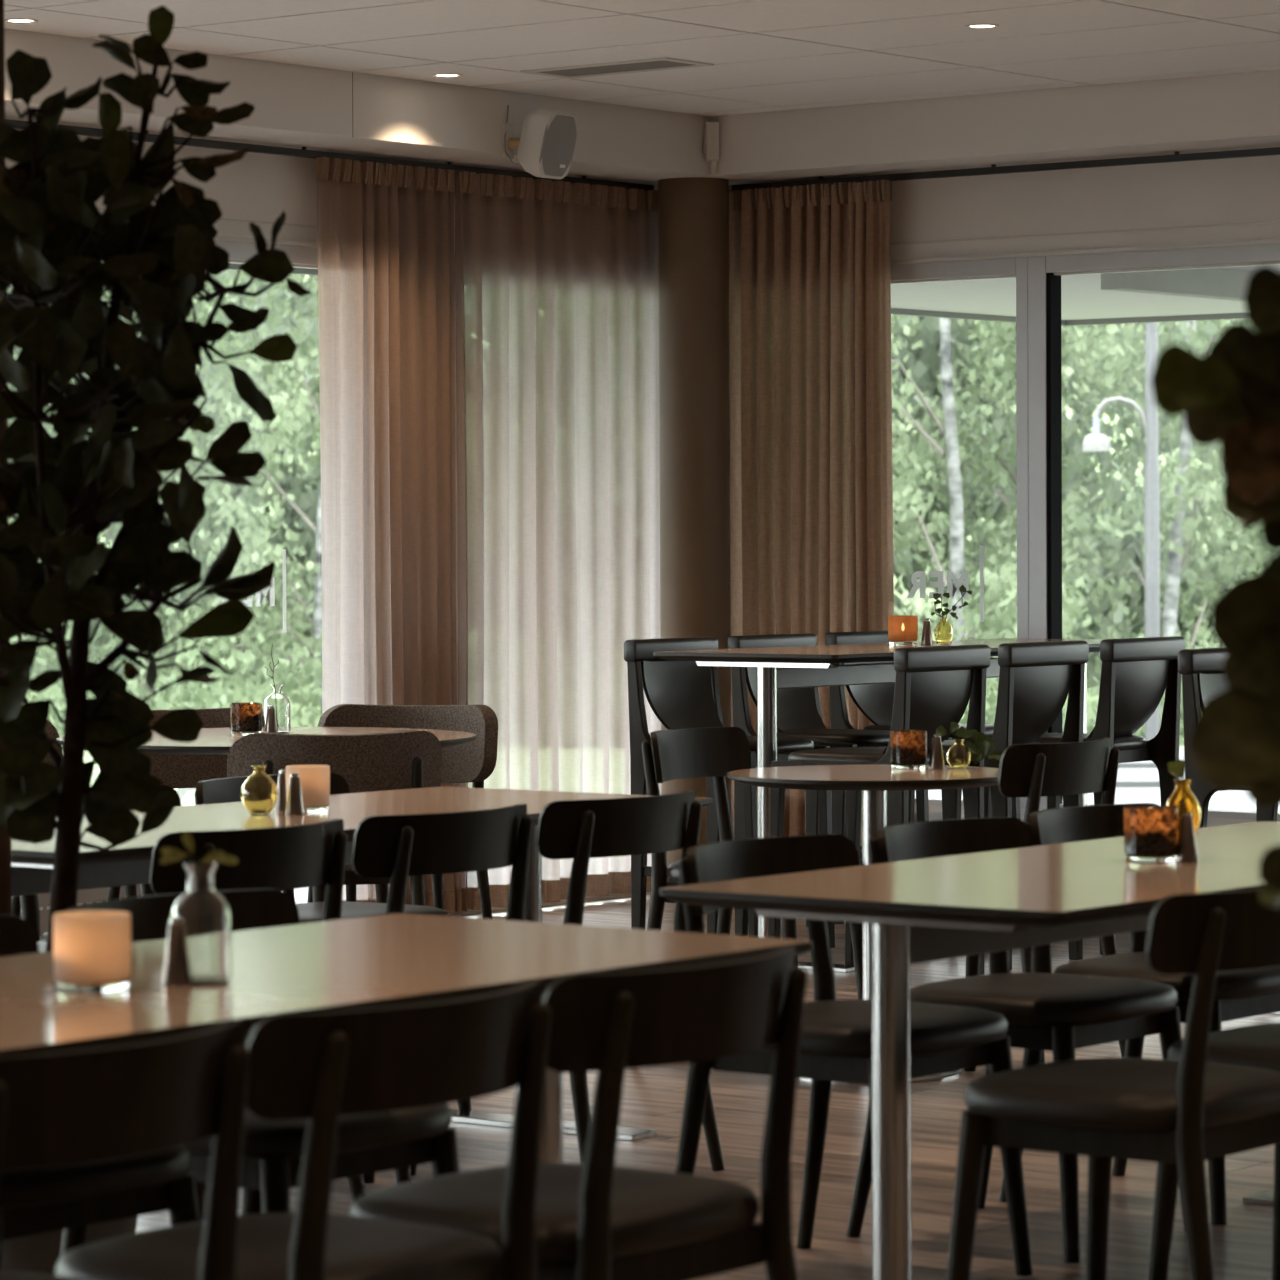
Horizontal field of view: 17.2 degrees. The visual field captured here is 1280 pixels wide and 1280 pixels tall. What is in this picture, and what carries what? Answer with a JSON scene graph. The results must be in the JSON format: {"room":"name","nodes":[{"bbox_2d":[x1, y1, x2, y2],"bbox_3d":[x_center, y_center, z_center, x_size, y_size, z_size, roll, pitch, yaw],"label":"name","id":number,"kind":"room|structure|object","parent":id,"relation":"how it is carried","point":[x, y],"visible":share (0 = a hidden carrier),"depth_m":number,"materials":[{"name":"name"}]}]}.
{"room":"restaurant dining room","nodes":[
{"label":"restaurant dining room","id":0,"kind":"room"},
{"bbox_2d":[5,119,657,915],"bbox_3d":[-5.075,-0.321,9.491,0.250,3.100,16.720,1,2,38],"label":"wall","id":1,"kind":"structure","parent":0,"point":[257,186],"depth_m":14.15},
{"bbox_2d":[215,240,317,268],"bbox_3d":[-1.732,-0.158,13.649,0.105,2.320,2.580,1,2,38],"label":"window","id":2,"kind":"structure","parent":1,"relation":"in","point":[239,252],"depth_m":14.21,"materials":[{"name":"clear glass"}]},
{"bbox_2d":[221,549,285,631],"bbox_3d":[-1.300,-0.163,14.219,0.001,0.281,0.329,1,2,38],"label":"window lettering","id":3,"kind":"structure","parent":2,"relation":"attached to","point":[269,592],"depth_m":14.29,"materials":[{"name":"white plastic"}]},
{"bbox_2d":[98,208,454,247],"bbox_3d":[-4.542,-1.244,9.937,0.022,0.074,15.120,1,2,38],"label":"trim","id":4,"kind":"structure","parent":1,"relation":"attached to","point":[223,238],"depth_m":14.14,"materials":[{"name":"paint"}]},
{"bbox_2d":[5,119,653,190],"bbox_3d":[-3.787,-1.545,10.811,0.024,0.039,12.440,1,2,38],"label":"track","id":5,"kind":"object","parent":1,"relation":"attached to","point":[85,131],"visible":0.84,"depth_m":14.27,"materials":[{"name":"black"}]},
{"bbox_2d":[315,157,461,912],"bbox_3d":[-0.865,-0.335,14.565,0.096,2.596,0.718,1,2,38],"label":"curtain","id":6,"kind":"object","parent":5,"relation":"hanging from","point":[385,231],"visible":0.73,"depth_m":14.53,"materials":[{"name":"fabric"}]},
{"bbox_2d":[455,171,660,911],"bbox_3d":[-0.272,-0.356,15.324,0.103,2.596,1.194,1,2,38],"label":"curtain","id":7,"kind":"object","parent":5,"relation":"hanging from","point":[557,282],"visible":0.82,"depth_m":15.31,"materials":[{"name":"fabric"}]},
{"bbox_2d":[4,28,766,185],"bbox_3d":[-4.822,-1.634,9.257,0.411,0.234,16.720,1,2,38],"label":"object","id":8,"kind":"structure","parent":1,"relation":"attached to","point":[296,106],"depth_m":14.04,"materials":[{"name":"grey"}]},
{"bbox_2d":[503,105,577,178],"bbox_3d":[-0.340,-1.704,14.473,0.231,0.257,0.172,1,2,38],"label":"loudspeaker","id":9,"kind":"object","parent":8,"relation":"attached to","point":[545,145],"visible":1,"depth_m":14.41,"materials":[{"name":"white plastic"}]},
{"bbox_2d":[455,329,648,912],"bbox_3d":[-0.298,-0.209,15.485,0.105,2.320,1.320,1,2,38],"label":"window","id":10,"kind":"structure","parent":1,"relation":"in","point":[610,894],"depth_m":14.95,"materials":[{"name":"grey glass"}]},
{"bbox_2d":[4,0,1279,115],"bbox_3d":[0.328,-1.737,5.280,14.020,0.150,17.241,1,2,38],"label":"ceiling","id":11,"kind":"structure","parent":0,"point":[766,55],"depth_m":13.02,"materials":[{"name":"grey"}]},
{"bbox_2d":[4,18,37,23],"bbox_3d":[-1.821,-1.820,12.454,0.104,0.004,0.104,1,2,38],"label":"recessed light","id":12,"kind":"object","parent":11,"relation":"in","point":[11,20],"visible":0.99,"depth_m":12.45,"materials":[{"name":"white plastic"}]},
{"bbox_2d":[520,57,713,78],"bbox_3d":[-0.076,-1.860,13.777,0.600,0.006,0.255,1,2,38],"label":"ceiling vent","id":13,"kind":"object","parent":11,"relation":"in","point":[663,63],"visible":1,"depth_m":13.77,"materials":[{"name":"white plastic"}]},
{"bbox_2d":[541,60,693,75],"bbox_3d":[-0.076,-1.862,13.777,0.540,0.002,0.195,1,2,38],"label":"grille","id":14,"kind":"object","parent":13,"relation":"attached to","point":[631,66],"depth_m":13.77,"materials":[{"name":"grey"}]},
{"bbox_2d":[136,894,1279,1279],"bbox_3d":[0.411,1.258,5.439,14.020,0.120,17.020,1,2,38],"label":"floor","id":15,"kind":"structure","parent":0,"point":[653,1098],"depth_m":8.91,"materials":[{"name":"brown"}]},
{"bbox_2d":[0,0,11,914],"bbox_3d":[-1.242,-0.277,7.579,0.220,2.864,0.220,1,2,38],"label":"pillar","id":16,"kind":"structure","parent":15,"relation":"on","point":[5,840],"depth_m":7.55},
{"bbox_2d":[12,721,136,916],"bbox_3d":[-1.696,0.637,12.613,0.548,0.807,0.601,0,1,4],"label":"upholstered chair","id":17,"kind":"object","parent":15,"relation":"on","point":[51,731],"visible":0.02,"depth_m":12.84,"materials":[{"name":"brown fabric"}]},
{"bbox_2d":[20,884,140,937],"bbox_3d":[-1.699,0.895,13.444,0.092,0.245,1.250,1,2,38],"label":"convector","id":18,"kind":"object","parent":15,"relation":"on","point":[85,896],"visible":0.1,"depth_m":13.30,"materials":[{"name":"beige"}]},
{"bbox_2d":[0,915,198,1270],"bbox_3d":[-0.930,0.804,5.991,0.523,0.781,0.513,1,2,38],"label":"dining chair","id":19,"kind":"object","parent":15,"relation":"on","point":[48,1199],"visible":0.46,"depth_m":5.86,"materials":[{"name":"black wood"}]},
{"bbox_2d":[20,785,180,941],"bbox_3d":[-1.080,0.725,9.331,0.523,0.781,0.513,1,2,38],"label":"dining chair","id":20,"kind":"object","parent":15,"relation":"on","point":[30,911],"visible":0.02,"depth_m":9.29,"materials":[{"name":"black wood"}]},
{"bbox_2d":[0,1021,249,1279],"bbox_3d":[-0.720,0.825,4.622,0.523,0.802,0.513,1,2,38],"label":"dining chair","id":21,"kind":"object","parent":15,"relation":"on","point":[64,1108],"visible":1,"depth_m":4.48,"materials":[{"name":"black wood"}]},
{"bbox_2d":[0,6,311,1274],"bbox_3d":[-0.858,0.060,7.023,0.633,2.214,0.607,0,1,6],"label":"tree","id":22,"kind":"object","parent":15,"relation":"on","point":[66,489],"visible":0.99,"depth_m":6.98,"materials":[{"name":"green plant"}]},
{"bbox_2d":[100,708,294,900],"bbox_3d":[-1.359,0.622,13.161,0.601,0.807,0.548,-1,1,-24],"label":"upholstered chair","id":23,"kind":"object","parent":15,"relation":"on","point":[175,771],"visible":0.1,"depth_m":13.33,"materials":[{"name":"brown fabric"}]},
{"bbox_2d":[149,819,365,1220],"bbox_3d":[-0.848,0.745,8.007,0.523,0.802,0.513,1,2,38],"label":"dining chair","id":24,"kind":"object","parent":15,"relation":"on","point":[283,858],"visible":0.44,"depth_m":7.83,"materials":[{"name":"black wood"}]},
{"bbox_2d":[60,888,459,1258],"bbox_3d":[-0.579,0.791,6.440,0.523,0.781,0.513,1,2,38],"label":"dining chair","id":25,"kind":"object","parent":15,"relation":"on","point":[273,1151],"visible":0.28,"depth_m":6.34,"materials":[{"name":"black wood"}]},
{"bbox_2d":[56,727,476,754],"bbox_3d":[-1.103,0.660,12.572,1.240,0.750,1.240,1,2,38],"label":"round table","id":26,"kind":"object","parent":15,"relation":"on","point":[210,741],"visible":0.27,"depth_m":12.43,"materials":[{"name":"laminate"}]},
{"bbox_2d":[230,702,261,734],"bbox_3d":[-1.178,0.235,12.656,0.096,0.097,0.096,1,2,38],"label":"candle holder","id":27,"kind":"object","parent":26,"relation":"on","point":[245,717],"visible":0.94,"depth_m":12.62,"materials":[{"name":"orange glass"}]},
{"bbox_2d":[265,706,277,732],"bbox_3d":[-1.100,0.239,12.633,0.042,0.088,0.042,1,2,38],"label":"shaker","id":28,"kind":"object","parent":26,"relation":"on","point":[271,723],"visible":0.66,"depth_m":12.62,"materials":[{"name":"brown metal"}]},
{"bbox_2d":[263,644,290,732],"bbox_3d":[-1.092,0.145,12.739,0.082,0.269,0.082,1,2,38],"label":"glass bottle","id":29,"kind":"object","parent":26,"relation":"on","point":[281,703],"visible":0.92,"depth_m":12.71,"materials":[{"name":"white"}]},
{"bbox_2d":[55,981,551,1279],"bbox_3d":[-0.400,0.814,5.032,0.523,0.802,0.513,1,2,38],"label":"dining chair","id":30,"kind":"object","parent":15,"relation":"on","point":[321,1067],"visible":0.96,"depth_m":4.89,"materials":[{"name":"black wood"}]},
{"bbox_2d":[194,773,471,1110],"bbox_3d":[-0.729,0.712,9.780,0.523,0.781,0.513,1,2,38],"label":"dining chair","id":31,"kind":"object","parent":15,"relation":"on","point":[221,790],"visible":0.23,"depth_m":9.80,"materials":[{"name":"black wood"}]},
{"bbox_2d":[227,730,441,905],"bbox_3d":[-0.871,0.651,11.827,0.601,0.807,0.548,-1,1,-15],"label":"upholstered chair","id":32,"kind":"object","parent":15,"relation":"on","point":[407,759],"visible":0.46,"depth_m":11.60,"materials":[{"name":"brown fabric"}]},
{"bbox_2d":[11,787,712,1140],"bbox_3d":[-0.763,0.746,8.931,0.810,0.750,2.000,1,2,38],"label":"table","id":33,"kind":"object","parent":15,"relation":"on","point":[127,863],"visible":0.34,"depth_m":8.98,"materials":[{"name":"laminate"}]},
{"bbox_2d":[240,765,278,814],"bbox_3d":[-0.805,0.317,8.959,0.081,0.104,0.081,1,2,38],"label":"bottle","id":34,"kind":"object","parent":33,"relation":"on","point":[259,794],"visible":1,"depth_m":8.93,"materials":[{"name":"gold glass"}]},
{"bbox_2d":[274,770,285,810],"bbox_3d":[-0.765,0.322,9.099,0.042,0.088,0.042,1,2,38],"label":"shaker","id":35,"kind":"object","parent":33,"relation":"on","point":[280,805],"visible":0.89,"depth_m":9.09,"materials":[{"name":"grey metal"}]},
{"bbox_2d":[285,773,304,814],"bbox_3d":[-0.730,0.326,8.957,0.042,0.088,0.042,1,2,38],"label":"shaker","id":36,"kind":"object","parent":33,"relation":"on","point":[294,805],"visible":1,"depth_m":8.95,"materials":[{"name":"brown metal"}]},
{"bbox_2d":[286,765,329,812],"bbox_3d":[-0.710,0.318,9.056,0.094,0.098,0.094,1,2,38],"label":"candle holder","id":37,"kind":"object","parent":33,"relation":"on","point":[314,779],"visible":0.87,"depth_m":9.02,"materials":[{"name":"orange glass"}]},
{"bbox_2d":[307,704,497,918],"bbox_3d":[-0.769,0.613,13.382,0.601,0.807,0.548,0,1,14],"label":"upholstered chair","id":38,"kind":"object","parent":15,"relation":"on","point":[474,761],"visible":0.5,"depth_m":13.51,"materials":[{"name":"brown fabric"}]},
{"bbox_2d":[0,913,812,1162],"bbox_3d":[-0.673,0.826,5.563,0.800,0.750,2.000,1,2,38],"label":"table","id":39,"kind":"object","parent":15,"relation":"on","point":[401,959],"visible":0.69,"depth_m":5.75,"materials":[{"name":"laminate"}]},
{"bbox_2d":[53,910,130,993],"bbox_3d":[-0.708,0.403,5.477,0.100,0.099,0.100,1,2,38],"label":"candle holder","id":40,"kind":"object","parent":39,"relation":"on","point":[92,948],"visible":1,"depth_m":5.44,"materials":[{"name":"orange glass"}]},
{"bbox_2d":[161,917,191,985],"bbox_3d":[-0.606,0.407,5.543,0.042,0.088,0.042,1,2,38],"label":"shaker","id":41,"kind":"object","parent":39,"relation":"on","point":[174,972],"visible":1,"depth_m":5.53,"materials":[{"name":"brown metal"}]},
{"bbox_2d":[160,832,238,983],"bbox_3d":[-0.582,0.350,5.567,0.092,0.198,0.080,1,2,38],"label":"vase","id":42,"kind":"object","parent":39,"relation":"on","point":[204,917],"visible":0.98,"depth_m":5.54,"materials":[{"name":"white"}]},
{"bbox_2d":[351,804,531,1184],"bbox_3d":[-0.509,0.733,8.441,0.523,0.802,0.513,1,2,38],"label":"dining chair","id":43,"kind":"object","parent":15,"relation":"on","point":[397,847],"visible":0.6,"depth_m":8.22,"materials":[{"name":"black wood"}]},
{"bbox_2d":[410,790,724,1175],"bbox_3d":[-0.164,0.720,8.882,0.523,0.802,0.513,1,2,38],"label":"dining chair","id":44,"kind":"object","parent":15,"relation":"on","point":[580,831],"visible":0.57,"depth_m":8.65,"materials":[{"name":"black wood"}]},
{"bbox_2d":[349,947,806,1279],"bbox_3d":[-0.080,0.802,5.441,0.523,0.802,0.513,1,2,38],"label":"dining chair","id":45,"kind":"object","parent":15,"relation":"on","point":[597,1219],"visible":0.82,"depth_m":5.29,"materials":[{"name":"wood"}]},
{"bbox_2d":[658,177,731,881],"bbox_3d":[0.204,-0.370,15.647,0.260,2.650,0.260,1,2,38],"label":"pillar","id":46,"kind":"structure","parent":15,"relation":"on","point":[693,212],"depth_m":15.53,"materials":[{"name":"paint"}]},
{"bbox_2d":[624,637,834,947],"bbox_3d":[0.291,0.498,13.724,0.525,1.004,0.447,1,2,38],"label":"bar chair","id":47,"kind":"object","parent":15,"relation":"on","point":[681,694],"visible":0.41,"depth_m":13.73,"materials":[{"name":"black wood"}]},
{"bbox_2d":[642,727,862,999],"bbox_3d":[0.284,0.653,10.733,0.502,0.844,0.472,1,2,31],"label":"dining chair","id":48,"kind":"object","parent":15,"relation":"on","point":[714,752],"visible":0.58,"depth_m":10.85,"materials":[{"name":"black wood"}]},
{"bbox_2d":[727,633,928,935],"bbox_3d":[0.636,0.486,14.165,0.525,1.004,0.447,1,2,38],"label":"bar chair","id":49,"kind":"object","parent":15,"relation":"on","point":[799,714],"visible":0.4,"depth_m":14.16,"materials":[{"name":"black leather"}]},
{"bbox_2d":[675,834,1032,1275],"bbox_3d":[0.368,0.759,7.604,0.523,0.781,0.513,1,2,38],"label":"dining chair","id":50,"kind":"object","parent":15,"relation":"on","point":[836,1035],"visible":0.62,"depth_m":7.59,"materials":[{"name":"black wood"}]},
{"bbox_2d":[727,765,998,1083],"bbox_3d":[0.583,0.702,10.507,0.730,0.748,0.730,1,2,38],"label":"round table","id":51,"kind":"object","parent":15,"relation":"on","point":[874,781],"visible":0.56,"depth_m":10.42,"materials":[{"name":"laminate"}]},
{"bbox_2d":[890,730,926,769],"bbox_3d":[0.675,0.276,10.650,0.093,0.096,0.093,1,2,38],"label":"candle holder","id":52,"kind":"object","parent":51,"relation":"on","point":[908,748],"visible":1,"depth_m":10.61,"materials":[{"name":"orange glass"}]},
{"bbox_2d":[928,734,944,768],"bbox_3d":[0.745,0.280,10.634,0.042,0.088,0.042,1,2,38],"label":"shaker","id":53,"kind":"object","parent":51,"relation":"on","point":[936,761],"visible":1,"depth_m":10.62,"materials":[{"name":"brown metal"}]},
{"bbox_2d":[936,722,1002,767],"bbox_3d":[0.831,0.264,10.651,0.169,0.117,0.066,0,1,15],"label":"vase","id":54,"kind":"object","parent":51,"relation":"on","point":[959,755],"visible":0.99,"depth_m":10.65,"materials":[{"name":"yellow glass"}]},
{"bbox_2d":[653,638,1103,972],"bbox_3d":[0.932,0.506,13.858,0.710,0.975,2.000,1,2,38],"label":"table","id":55,"kind":"object","parent":15,"relation":"on","point":[816,665],"visible":0.45,"depth_m":13.17,"materials":[{"name":"laminate"}]},
{"bbox_2d":[888,615,917,644],"bbox_3d":[0.868,-0.032,13.970,0.098,0.097,0.098,1,2,38],"label":"candle holder","id":56,"kind":"object","parent":55,"relation":"on","point":[902,629],"visible":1,"depth_m":13.93,"materials":[{"name":"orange glass"}]},
{"bbox_2d":[921,618,932,644],"bbox_3d":[0.946,-0.028,13.966,0.042,0.088,0.042,1,2,38],"label":"shaker","id":57,"kind":"object","parent":55,"relation":"on","point":[926,639],"visible":1,"depth_m":13.95,"materials":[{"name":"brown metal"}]},
{"bbox_2d":[931,585,971,644],"bbox_3d":[1.026,-0.084,13.982,0.131,0.196,0.062,0,1,18],"label":"vase","id":58,"kind":"object","parent":55,"relation":"on","point":[943,632],"visible":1,"depth_m":13.98,"materials":[{"name":"yellow glass"}]},
{"bbox_2d":[768,644,989,974],"bbox_3d":[0.724,0.517,12.841,0.525,1.004,0.447,1,2,38],"label":"bar chair","id":59,"kind":"object","parent":15,"relation":"on","point":[934,685],"visible":0.52,"depth_m":12.73,"materials":[{"name":"black leather"}]},
{"bbox_2d":[825,630,1019,923],"bbox_3d":[0.980,0.474,14.607,0.525,1.004,0.447,1,2,38],"label":"bar chair","id":60,"kind":"object","parent":15,"relation":"on","point":[875,701],"visible":0.23,"depth_m":14.59,"materials":[{"name":"black leather"}]},
{"bbox_2d":[660,821,1279,1279],"bbox_3d":[0.956,0.769,7.582,0.790,0.750,2.010,1,2,38],"label":"table","id":61,"kind":"object","parent":15,"relation":"on","point":[953,906],"visible":0.98,"depth_m":6.92,"materials":[{"name":"laminate"}]},
{"bbox_2d":[1124,806,1177,862],"bbox_3d":[0.911,0.346,7.549,0.096,0.097,0.096,1,2,38],"label":"candle holder","id":62,"kind":"object","parent":61,"relation":"on","point":[1150,832],"visible":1,"depth_m":7.51,"materials":[{"name":"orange glass"}]},
{"bbox_2d":[1166,725,1200,837],"bbox_3d":[0.979,0.272,7.640,0.066,0.239,0.066,1,2,38],"label":"vase","id":63,"kind":"object","parent":61,"relation":"on","point":[1182,797],"visible":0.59,"depth_m":7.62,"materials":[{"name":"yellow glass"}]},
{"bbox_2d":[1175,812,1198,861],"bbox_3d":[0.974,0.351,7.544,0.042,0.088,0.042,1,2,38],"label":"shaker","id":64,"kind":"object","parent":61,"relation":"on","point":[1186,847],"visible":1,"depth_m":7.53,"materials":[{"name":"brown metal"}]},
{"bbox_2d":[887,640,1088,969],"bbox_3d":[1.068,0.505,13.282,0.525,1.004,0.447,1,2,38],"label":"bar chair","id":65,"kind":"object","parent":15,"relation":"on","point":[1036,679],"visible":0.38,"depth_m":13.13,"materials":[{"name":"black leather"}]},
{"bbox_2d":[846,817,1184,1262],"bbox_3d":[0.731,0.746,8.068,0.523,0.781,0.513,1,2,38],"label":"dining chair","id":66,"kind":"object","parent":15,"relation":"on","point":[1061,1014],"visible":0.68,"depth_m":7.99,"materials":[{"name":"black wood"}]},
{"bbox_2d":[964,737,1125,1071],"bbox_3d":[0.881,0.661,10.246,0.502,0.844,0.472,1,2,38],"label":"dining chair","id":67,"kind":"object","parent":15,"relation":"on","point":[1033,772],"visible":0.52,"depth_m":10.04,"materials":[{"name":"black wood"}]},
{"bbox_2d":[984,636,1184,954],"bbox_3d":[1.432,0.492,13.747,0.525,1.004,0.447,1,2,38],"label":"bar chair","id":68,"kind":"object","parent":15,"relation":"on","point":[1136,673],"visible":0.51,"depth_m":13.63,"materials":[{"name":"black leather"}]},
{"bbox_2d":[946,889,1279,1279],"bbox_3d":[0.794,0.771,6.560,0.523,0.802,0.513,1,2,38],"label":"dining chair","id":69,"kind":"object","parent":15,"relation":"on","point":[1190,1111],"visible":0.98,"depth_m":6.38,"materials":[{"name":"black wood"}]},
{"bbox_2d":[999,803,1279,1224],"bbox_3d":[1.058,0.734,8.486,0.523,0.781,0.513,1,2,38],"label":"dining chair","id":70,"kind":"object","parent":15,"relation":"on","point":[1238,994],"visible":0.37,"depth_m":8.39,"materials":[{"name":"black wood"}]},
{"bbox_2d":[1147,1023,1279,1279],"bbox_3d":[1.170,0.758,7.041,0.523,0.802,0.513,1,2,38],"label":"dining chair","id":71,"kind":"object","parent":15,"relation":"on","point":[1255,1046],"visible":0.6,"depth_m":7.01,"materials":[{"name":"black wood"}]},
{"bbox_2d":[1150,266,1279,908],"bbox_3d":[0.720,0.439,3.994,0.380,1.585,0.386,1,2,38],"label":"leaf plant","id":72,"kind":"object","parent":15,"relation":"on","point":[1229,395],"visible":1,"depth_m":3.98,"materials":[{"name":"green plant"}]},
{"bbox_2d":[1178,648,1277,827],"bbox_3d":[1.889,0.527,12.197,0.525,1.004,0.447,1,2,38],"label":"bar chair","id":73,"kind":"object","parent":15,"relation":"on","point":[1201,670],"visible":0.18,"depth_m":12.16,"materials":[{"name":"black leather"}]},
{"bbox_2d":[228,263,1279,325],"bbox_3d":[1.664,-1.441,7.247,18.330,0.422,25.530,1,2,38],"label":"roof","id":74,"kind":"structure","parent":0,"point":[1207,293],"depth_m":20.69,"materials":[{"name":"grey"}]},
{"bbox_2d":[729,147,1279,826],"bbox_3d":[5.554,-0.434,11.954,13.970,3.100,0.250,1,2,38],"label":"wall","id":75,"kind":"structure","parent":0,"point":[1245,189],"depth_m":14.88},
{"bbox_2d":[703,122,718,174],"bbox_3d":[0.257,-1.785,15.378,0.056,0.190,0.064,0,1,-7],"label":"detector","id":76,"kind":"object","parent":75,"relation":"attached to","point":[711,129],"visible":1,"depth_m":15.35,"materials":[{"name":"white plastic"}]},
{"bbox_2d":[891,257,1028,808],"bbox_3d":[0.845,-0.381,15.536,1.440,1.990,0.105,1,2,38],"label":"window","id":77,"kind":"structure","parent":75,"relation":"in","point":[1002,268],"depth_m":15.07,"materials":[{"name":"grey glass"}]},
{"bbox_2d":[907,545,983,621],"bbox_3d":[1.105,-0.205,15.351,0.336,0.276,0.001,1,2,38],"label":"sign","id":78,"kind":"object","parent":77,"relation":"attached to","point":[956,584],"depth_m":15.34,"materials":[{"name":"grey plastic"}]},
{"bbox_2d":[709,70,1279,181],"bbox_3d":[5.613,-1.740,11.471,13.310,0.234,0.380,1,2,38],"label":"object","id":79,"kind":"structure","parent":75,"relation":"attached to","point":[1236,111],"depth_m":14.65,"materials":[{"name":"paint"}]},
{"bbox_2d":[732,147,1279,190],"bbox_3d":[4.847,-1.622,12.206,11.420,0.039,0.024,1,2,38],"label":"track","id":80,"kind":"object","parent":75,"relation":"attached to","point":[1176,157],"visible":1,"depth_m":14.91,"materials":[{"name":"black"}]},
{"bbox_2d":[729,180,893,845],"bbox_3d":[0.639,-0.366,15.532,0.730,2.596,0.130,1,2,38],"label":"curtain","id":81,"kind":"object","parent":80,"relation":"hanging from","point":[811,473],"visible":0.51,"depth_m":15.51,"materials":[{"name":"fabric"}]},
{"bbox_2d":[890,221,1279,263],"bbox_3d":[5.209,-1.345,12.025,12.620,0.078,0.022,1,2,38],"label":"trim","id":82,"kind":"structure","parent":75,"relation":"attached to","point":[1274,241],"depth_m":14.86,"materials":[{"name":"paint"}]},
{"bbox_2d":[914,805,1279,824],"bbox_3d":[5.223,0.667,12.077,12.620,0.025,0.050,1,2,38],"label":"trim","id":83,"kind":"structure","parent":75,"relation":"attached to","point":[932,808],"depth_m":14.58,"materials":[{"name":"paint"}]},
{"bbox_2d":[1028,244,1279,819],"bbox_3d":[2.232,-0.362,14.453,2.080,1.990,0.105,1,2,38],"label":"window","id":84,"kind":"structure","parent":75,"relation":"in","point":[1045,273],"depth_m":15.01,"materials":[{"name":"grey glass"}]},
{"label":"outside","id":85,"kind":"structure","parent":0,"visible":0},
{"bbox_2d":[25,270,1219,805],"bbox_3d":[-0.049,-7.062,47.354,284.600,17.835,269.980,1,2,38],"label":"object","id":86,"kind":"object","parent":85,"point":[188,798],"depth_m":77.35,"materials":[{"name":"green plant"}]},
{"bbox_2d":[7,347,71,667],"bbox_3d":[-10.554,-4.785,62.760,5.143,12.545,4.998,0,1,17],"label":"birch tree","id":87,"kind":"object","parent":86,"relation":"on","point":[68,634],"visible":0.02,"depth_m":61.80,"materials":[{"name":"green plant"}]},
{"bbox_2d":[11,270,296,707],"bbox_3d":[-7.688,-4.219,65.861,5.519,10.969,5.098,0,1,21],"label":"broadleaf tree","id":88,"kind":"object","parent":86,"relation":"on","point":[208,520],"visible":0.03,"depth_m":65.26,"materials":[{"name":"green plant"}]},
{"bbox_2d":[122,269,321,715],"bbox_3d":[-5.127,-4.505,63.266,5.416,11.906,5.452,-1,2,-39],"label":"birch tree","id":89,"kind":"object","parent":86,"relation":"on","point":[288,407],"visible":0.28,"depth_m":62.53,"materials":[{"name":"green plant"}]},
{"bbox_2d":[12,625,1219,745],"bbox_3d":[-0.073,0.906,59.777,61.006,2.648,6.089,0,1,0],"label":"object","id":90,"kind":"object","parent":86,"relation":"on","point":[218,694],"visible":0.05,"depth_m":59.26,"materials":[{"name":"green plant"}]},
{"bbox_2d":[7,261,1279,701],"bbox_3d":[0.748,-5.153,80.666,67.769,15.944,59.008,1,2,38],"label":"woodland","id":91,"kind":"object","parent":86,"relation":"on","point":[924,362],"visible":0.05,"depth_m":74.70,"materials":[{"name":"plant"}]},
{"bbox_2d":[892,389,925,552],"bbox_3d":[1.532,-5.382,63.912,4.503,13.469,5.653,0,2,25],"label":"birch tree","id":92,"kind":"object","parent":86,"relation":"on","point":[899,515],"visible":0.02,"depth_m":64.49,"materials":[{"name":"green plant"}]},
{"bbox_2d":[891,314,1133,641],"bbox_3d":[4.367,-4.895,60.121,4.856,12.732,5.676,-1,1,-19],"label":"birch tree","id":93,"kind":"object","parent":86,"relation":"on","point":[1008,629],"visible":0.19,"depth_m":60.01,"materials":[{"name":"green plant"}]},
{"bbox_2d":[892,320,1178,638],"bbox_3d":[6.020,-4.759,66.189,4.800,11.849,5.589,-1,2,-25],"label":"broadleaf tree","id":94,"kind":"object","parent":86,"relation":"on","point":[987,459],"visible":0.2,"depth_m":65.92,"materials":[{"name":"green plant"}]},
{"bbox_2d":[995,319,1279,658],"bbox_3d":[7.792,-4.875,62.664,4.462,12.590,5.085,-1,2,-41],"label":"birch tree","id":95,"kind":"object","parent":86,"relation":"on","point":[1179,470],"visible":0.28,"depth_m":62.49,"materials":[{"name":"green plant"}]},
{"bbox_2d":[1138,332,1278,647],"bbox_3d":[10.413,-4.845,66.362,4.504,12.011,5.397,0,1,18],"label":"broadleaf tree","id":96,"kind":"object","parent":86,"relation":"on","point":[1185,613],"visible":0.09,"depth_m":65.38,"materials":[{"name":"green plant"}]},
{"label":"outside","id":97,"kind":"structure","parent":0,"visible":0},
{"bbox_2d":[915,747,1279,811],"bbox_3d":[35.462,1.153,42.062,70.404,0.806,63.965,1,2,38],"label":"road","id":98,"kind":"structure","parent":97,"point":[1137,782],"depth_m":35.08,"materials":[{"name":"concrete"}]},
{"bbox_2d":[1082,322,1159,740],"bbox_3d":[6.128,-2.352,53.969,0.988,7.500,0.361,0,1,1],"label":"street lamp","id":99,"kind":"object","parent":98,"relation":"on","point":[1095,442],"visible":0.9,"depth_m":53.92,"materials":[{"name":"grey"}]},
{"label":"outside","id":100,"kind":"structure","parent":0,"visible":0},
{"bbox_2d":[294,887,307,903],"bbox_3d":[0.008,1.585,1.789,120.025,0.294,43.511,0,1,0],"label":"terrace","id":101,"kind":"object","parent":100,"point":[301,895],"depth_m":19.78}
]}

